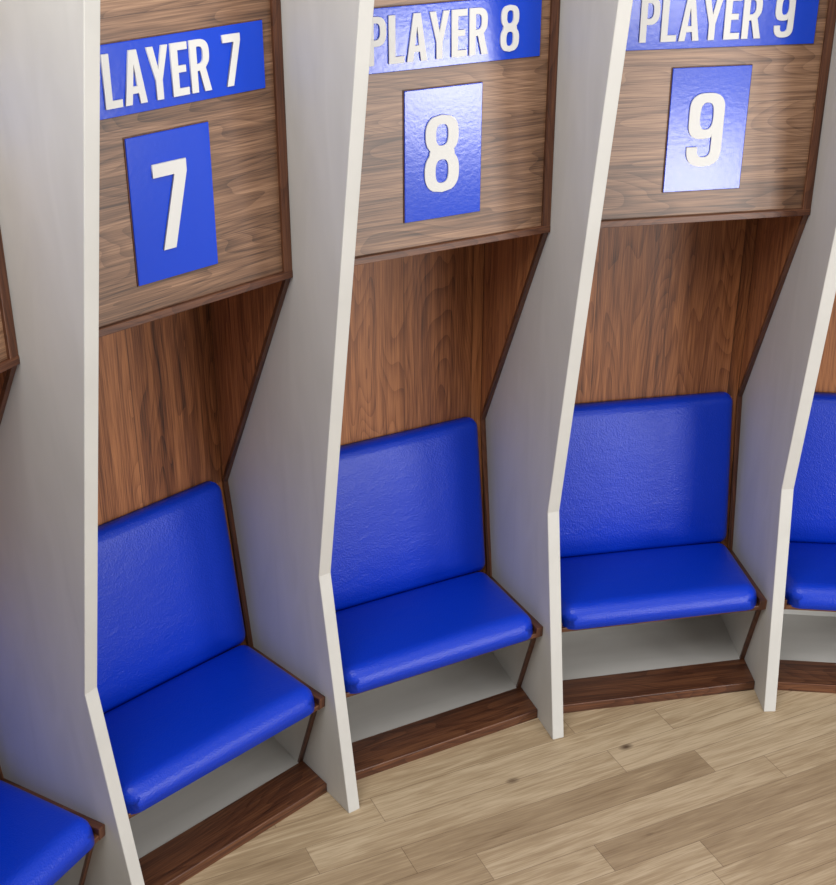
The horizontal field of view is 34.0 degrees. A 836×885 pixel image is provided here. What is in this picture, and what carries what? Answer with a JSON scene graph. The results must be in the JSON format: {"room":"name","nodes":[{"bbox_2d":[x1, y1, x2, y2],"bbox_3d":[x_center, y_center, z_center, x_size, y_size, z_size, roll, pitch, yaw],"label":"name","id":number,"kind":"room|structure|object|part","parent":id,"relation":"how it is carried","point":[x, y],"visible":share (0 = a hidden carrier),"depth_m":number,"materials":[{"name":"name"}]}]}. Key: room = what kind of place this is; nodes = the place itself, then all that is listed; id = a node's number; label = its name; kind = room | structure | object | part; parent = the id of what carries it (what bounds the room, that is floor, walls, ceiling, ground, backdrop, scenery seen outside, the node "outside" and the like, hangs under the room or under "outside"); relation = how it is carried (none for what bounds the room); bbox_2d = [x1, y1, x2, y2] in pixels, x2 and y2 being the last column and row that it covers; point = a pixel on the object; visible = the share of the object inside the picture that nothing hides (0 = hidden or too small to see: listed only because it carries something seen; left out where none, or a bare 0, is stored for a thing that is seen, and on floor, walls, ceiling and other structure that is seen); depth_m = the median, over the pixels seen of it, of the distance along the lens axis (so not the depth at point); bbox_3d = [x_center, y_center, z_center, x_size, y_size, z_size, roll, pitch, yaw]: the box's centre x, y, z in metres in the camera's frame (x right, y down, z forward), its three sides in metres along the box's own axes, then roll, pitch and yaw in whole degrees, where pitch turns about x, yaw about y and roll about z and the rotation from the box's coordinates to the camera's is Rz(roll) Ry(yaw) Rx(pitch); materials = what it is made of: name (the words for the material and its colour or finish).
{"room":"changing room","nodes":[
{"label":"changing room","id":0,"kind":"room"},
{"bbox_2d":[180,690,835,884],"bbox_3d":[1.000,3.113,1.570,20.000,0.050,18.000,0,27,0],"label":"floor","id":1,"kind":"structure","parent":0,"point":[717,789],"depth_m":5.01,"materials":[{"name":"brown wood"}]},
{"bbox_2d":[0,0,144,884],"bbox_3d":[-1.394,0.308,3.577,1.172,3.150,1.161,14,30,25],"label":"stall","id":2,"kind":"object","parent":1,"relation":"on","point":[64,819],"visible":1,"depth_m":3.76,"materials":[{"name":"white wood"}]},
{"bbox_3d":[-1.307,-0.545,3.065,0.032,1.105,0.914,14,30,25],"label":"panel","id":3,"kind":"part","parent":2,"relation":"part of","materials":[{"name":"brown wood"}]},
{"bbox_3d":[-1.310,0.452,4.191,0.572,1.669,0.018,19,32,33],"label":"panel","id":4,"kind":"part","parent":2,"relation":"part of","materials":[{"name":"brown wood"}]},
{"bbox_3d":[-1.095,-0.718,3.409,0.059,1.125,0.032,19,32,33],"label":"frame","id":5,"kind":"part","parent":2,"relation":"part of","materials":[{"name":"brown wood"}]},
{"bbox_3d":[-1.306,-0.050,3.314,0.056,0.024,0.919,14,30,25],"label":"frame rail","id":6,"kind":"part","parent":2,"relation":"part of","materials":[{"name":"brown wood"}]},
{"bbox_2d":[0,780,94,884],"bbox_3d":[-1.413,1.342,4.082,0.523,0.170,0.942,14,30,25],"label":"seat cushion","id":7,"kind":"object","parent":2,"relation":"on","point":[46,828],"depth_m":4.22,"materials":[{"name":"blue leather"}]},
{"bbox_3d":[-1.208,1.188,4.468,0.545,0.124,0.030,19,32,33],"label":"seat rail","id":8,"kind":"part","parent":2,"relation":"part of","materials":[{"name":"brown wood"}]},
{"bbox_2d":[97,0,373,884],"bbox_3d":[-0.794,-0.043,4.274,1.161,3.150,1.172,-24,35,-39],"label":"stall","id":9,"kind":"object","parent":1,"relation":"on","point":[232,131],"visible":0.71,"depth_m":4.60,"materials":[{"name":"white wood"}]},
{"bbox_3d":[-1.101,0.191,4.708,1.034,1.670,0.030,-24,35,-39],"label":"panel","id":10,"kind":"part","parent":9,"relation":"part of","materials":[{"name":"brown wood"}]},
{"bbox_3d":[-0.693,-0.674,3.864,0.278,0.419,0.010,-24,35,-39],"label":"number plate","id":11,"kind":"part","parent":9,"relation":"part of","materials":[{"name":"blue plastic"}]},
{"bbox_2d":[97,481,244,713],"bbox_3d":[-1.037,0.601,4.842,0.956,0.668,0.160,-24,35,-39],"label":"backrest cushion","id":12,"kind":"object","parent":9,"relation":"on","point":[170,604],"depth_m":4.90,"materials":[{"name":"blue leather"}]},
{"bbox_3d":[-0.696,-1.000,3.696,0.705,0.190,0.010,-24,35,-39],"label":"name plate","id":13,"kind":"part","parent":9,"relation":"part of","materials":[{"name":"blue plastic"}]},
{"bbox_3d":[-0.732,-0.887,3.743,0.914,1.105,0.032,-24,35,-39],"label":"panel","id":14,"kind":"part","parent":9,"relation":"part of","materials":[{"name":"brown wood"}]},
{"bbox_3d":[-0.731,-0.391,3.991,0.919,0.024,0.056,-24,35,-39],"label":"frame rail","id":15,"kind":"part","parent":9,"relation":"part of","materials":[{"name":"brown wood"}]},
{"bbox_2d":[104,645,314,813],"bbox_3d":[-0.817,0.987,4.785,0.942,0.170,0.523,-24,35,-39],"label":"seat cushion","id":16,"kind":"object","parent":9,"relation":"on","point":[164,738],"depth_m":4.76,"materials":[{"name":"blue leather"}]},
{"bbox_3d":[-0.574,0.120,4.849,0.018,1.669,0.572,-18,32,-32],"label":"panel","id":17,"kind":"part","parent":9,"relation":"part of","materials":[{"name":"brown wood"}]},
{"bbox_3d":[-0.417,-1.026,4.017,0.032,1.125,0.059,-18,32,-32],"label":"frame","id":18,"kind":"part","parent":9,"relation":"part of","materials":[{"name":"brown wood"}]},
{"bbox_3d":[-0.501,0.868,5.103,0.030,0.124,0.545,-18,32,-32],"label":"seat rail","id":19,"kind":"part","parent":9,"relation":"part of","materials":[{"name":"brown wood"}]},
{"bbox_3d":[-0.446,-0.188,4.561,0.048,3.150,1.149,-18,32,-32],"label":"divider panel","id":20,"kind":"part","parent":9,"relation":"part of","materials":[{"name":"white wood"}]},
{"bbox_2d":[331,0,632,779],"bbox_3d":[0.005,-0.303,4.788,1.161,3.150,1.172,-13,30,-25],"label":"stall","id":21,"kind":"object","parent":1,"relation":"on","point":[490,124],"visible":0.73,"depth_m":5.12,"materials":[{"name":"white wood"}]},
{"bbox_2d":[331,417,484,611],"bbox_3d":[-0.165,0.315,5.410,0.956,0.668,0.160,-13,30,-25],"label":"backrest cushion","id":22,"kind":"object","parent":21,"relation":"on","point":[410,507],"depth_m":5.42,"materials":[{"name":"blue leather"}]},
{"bbox_3d":[-0.208,-0.102,5.290,1.034,1.670,0.030,-13,30,-25],"label":"panel","id":23,"kind":"part","parent":21,"relation":"part of","materials":[{"name":"brown wood"}]},
{"bbox_2d":[335,572,532,693],"bbox_3d":[-0.019,0.725,5.305,0.942,0.170,0.523,-13,30,-25],"label":"seat cushion","id":24,"kind":"object","parent":21,"relation":"on","point":[399,626],"depth_m":5.23,"materials":[{"name":"blue leather"}]},
{"bbox_3d":[0.079,-0.921,4.355,0.278,0.419,0.010,-13,30,-25],"label":"number plate","id":25,"kind":"part","parent":21,"relation":"part of","materials":[{"name":"blue plastic"}]},
{"bbox_3d":[0.038,-0.644,4.492,0.919,0.024,0.056,-13,30,-25],"label":"frame rail","id":26,"kind":"part","parent":21,"relation":"part of","materials":[{"name":"brown wood"}]},
{"bbox_3d":[0.037,-1.140,4.244,0.914,1.105,0.032,-13,30,-25],"label":"panel","id":27,"kind":"part","parent":21,"relation":"part of","materials":[{"name":"brown wood"}]},
{"bbox_3d":[0.075,-1.248,4.188,0.705,0.190,0.010,-13,30,-25],"label":"name plate","id":28,"kind":"part","parent":21,"relation":"part of","materials":[{"name":"blue plastic"}]},
{"bbox_3d":[0.343,-0.102,5.289,0.018,1.669,0.572,-9,28,-17],"label":"panel","id":29,"kind":"part","parent":21,"relation":"part of","materials":[{"name":"brown wood"}]},
{"bbox_3d":[0.381,0.653,5.529,0.030,0.124,0.545,-9,28,-17],"label":"seat rail","id":30,"kind":"part","parent":21,"relation":"part of","materials":[{"name":"brown wood"}]},
{"bbox_3d":[0.427,-1.232,4.426,0.032,1.125,0.059,-9,28,-17],"label":"frame","id":31,"kind":"part","parent":21,"relation":"part of","materials":[{"name":"brown wood"}]},
{"bbox_3d":[0.431,-0.396,4.973,0.048,3.150,1.149,-9,28,-17],"label":"divider panel","id":32,"kind":"part","parent":21,"relation":"part of","materials":[{"name":"white wood"}]},
{"bbox_2d":[559,0,835,712],"bbox_3d":[0.937,-0.447,5.074,1.161,3.150,1.172,-5,27,-10],"label":"stall","id":33,"kind":"object","parent":1,"relation":"on","point":[713,289],"visible":0.73,"depth_m":5.42,"materials":[{"name":"white wood"}]},
{"bbox_2d":[559,391,731,558],"bbox_3d":[0.853,0.153,5.729,0.956,0.668,0.160,-5,27,-10],"label":"backrest cushion","id":34,"kind":"object","parent":33,"relation":"on","point":[649,470],"depth_m":5.70,"materials":[{"name":"blue leather"}]},
{"bbox_2d":[560,543,756,629],"bbox_3d":[0.913,0.577,5.597,0.942,0.170,0.523,-5,27,-10],"label":"seat cushion","id":35,"kind":"object","parent":33,"relation":"on","point":[603,585],"depth_m":5.47,"materials":[{"name":"blue leather"}]},
{"bbox_3d":[0.836,-0.268,5.618,1.034,1.670,0.030,-5,27,-10],"label":"panel","id":36,"kind":"part","parent":33,"relation":"part of","materials":[{"name":"brown wood"}]},
{"bbox_3d":[0.937,-0.786,4.774,0.919,0.024,0.056,-5,27,-10],"label":"frame rail","id":37,"kind":"part","parent":33,"relation":"part of","materials":[{"name":"brown wood"}]},
{"bbox_3d":[0.976,-1.058,4.626,0.278,0.419,0.010,-5,27,-10],"label":"number plate","id":38,"kind":"part","parent":33,"relation":"part of","materials":[{"name":"blue plastic"}]},
{"bbox_3d":[0.936,-1.282,4.526,0.914,1.105,0.032,-5,27,-10],"label":"panel","id":39,"kind":"part","parent":33,"relation":"part of","materials":[{"name":"brown wood"}]},
{"bbox_3d":[0.972,-1.386,4.460,0.705,0.190,0.010,-5,27,-10],"label":"name plate","id":40,"kind":"part","parent":33,"relation":"part of","materials":[{"name":"blue plastic"}]},
{"bbox_3d":[1.363,0.562,5.710,0.030,0.124,0.545,-1,27,-2],"label":"seat rail","id":41,"kind":"part","parent":33,"relation":"part of","materials":[{"name":"brown wood"}]},
{"bbox_3d":[1.362,-0.196,5.476,0.018,1.669,0.572,-1,27,-2],"label":"panel","id":42,"kind":"part","parent":33,"relation":"part of","materials":[{"name":"brown wood"}]},
{"bbox_3d":[1.404,-0.481,5.142,0.214,3.150,1.143,-5,27,-10],"label":"divider panel","id":43,"kind":"part","parent":33,"relation":"part of","materials":[{"name":"white wood"}]},
{"bbox_3d":[1.368,-1.320,4.601,0.032,1.125,0.059,-1,27,-2],"label":"frame","id":44,"kind":"part","parent":33,"relation":"part of","materials":[{"name":"brown wood"}]},
{"bbox_2d":[777,293,835,692],"bbox_3d":[1.921,-0.465,5.109,1.161,3.150,1.172,3,27,5],"label":"stall","id":45,"kind":"object","parent":1,"relation":"on","point":[807,663],"visible":0.27,"depth_m":5.73,"materials":[{"name":"blue leather"}]},
{"bbox_2d":[785,542,835,610],"bbox_3d":[1.900,0.557,5.638,0.942,0.170,0.523,3,27,5],"label":"seat cushion","id":46,"kind":"object","parent":45,"relation":"on","point":[811,566],"depth_m":5.50,"materials":[{"name":"blue leather"}]},
{"bbox_2d":[789,392,835,543],"bbox_3d":[1.931,0.131,5.774,0.956,0.668,0.160,3,27,5],"label":"backrest cushion","id":47,"kind":"object","parent":45,"relation":"on","point":[813,517],"depth_m":5.76,"materials":[{"name":"blue leather"}]},
{"bbox_3d":[1.940,-0.291,5.663,1.034,1.670,0.030,3,27,5],"label":"panel","id":48,"kind":"part","parent":45,"relation":"part of","materials":[{"name":"brown wood"}]}
]}

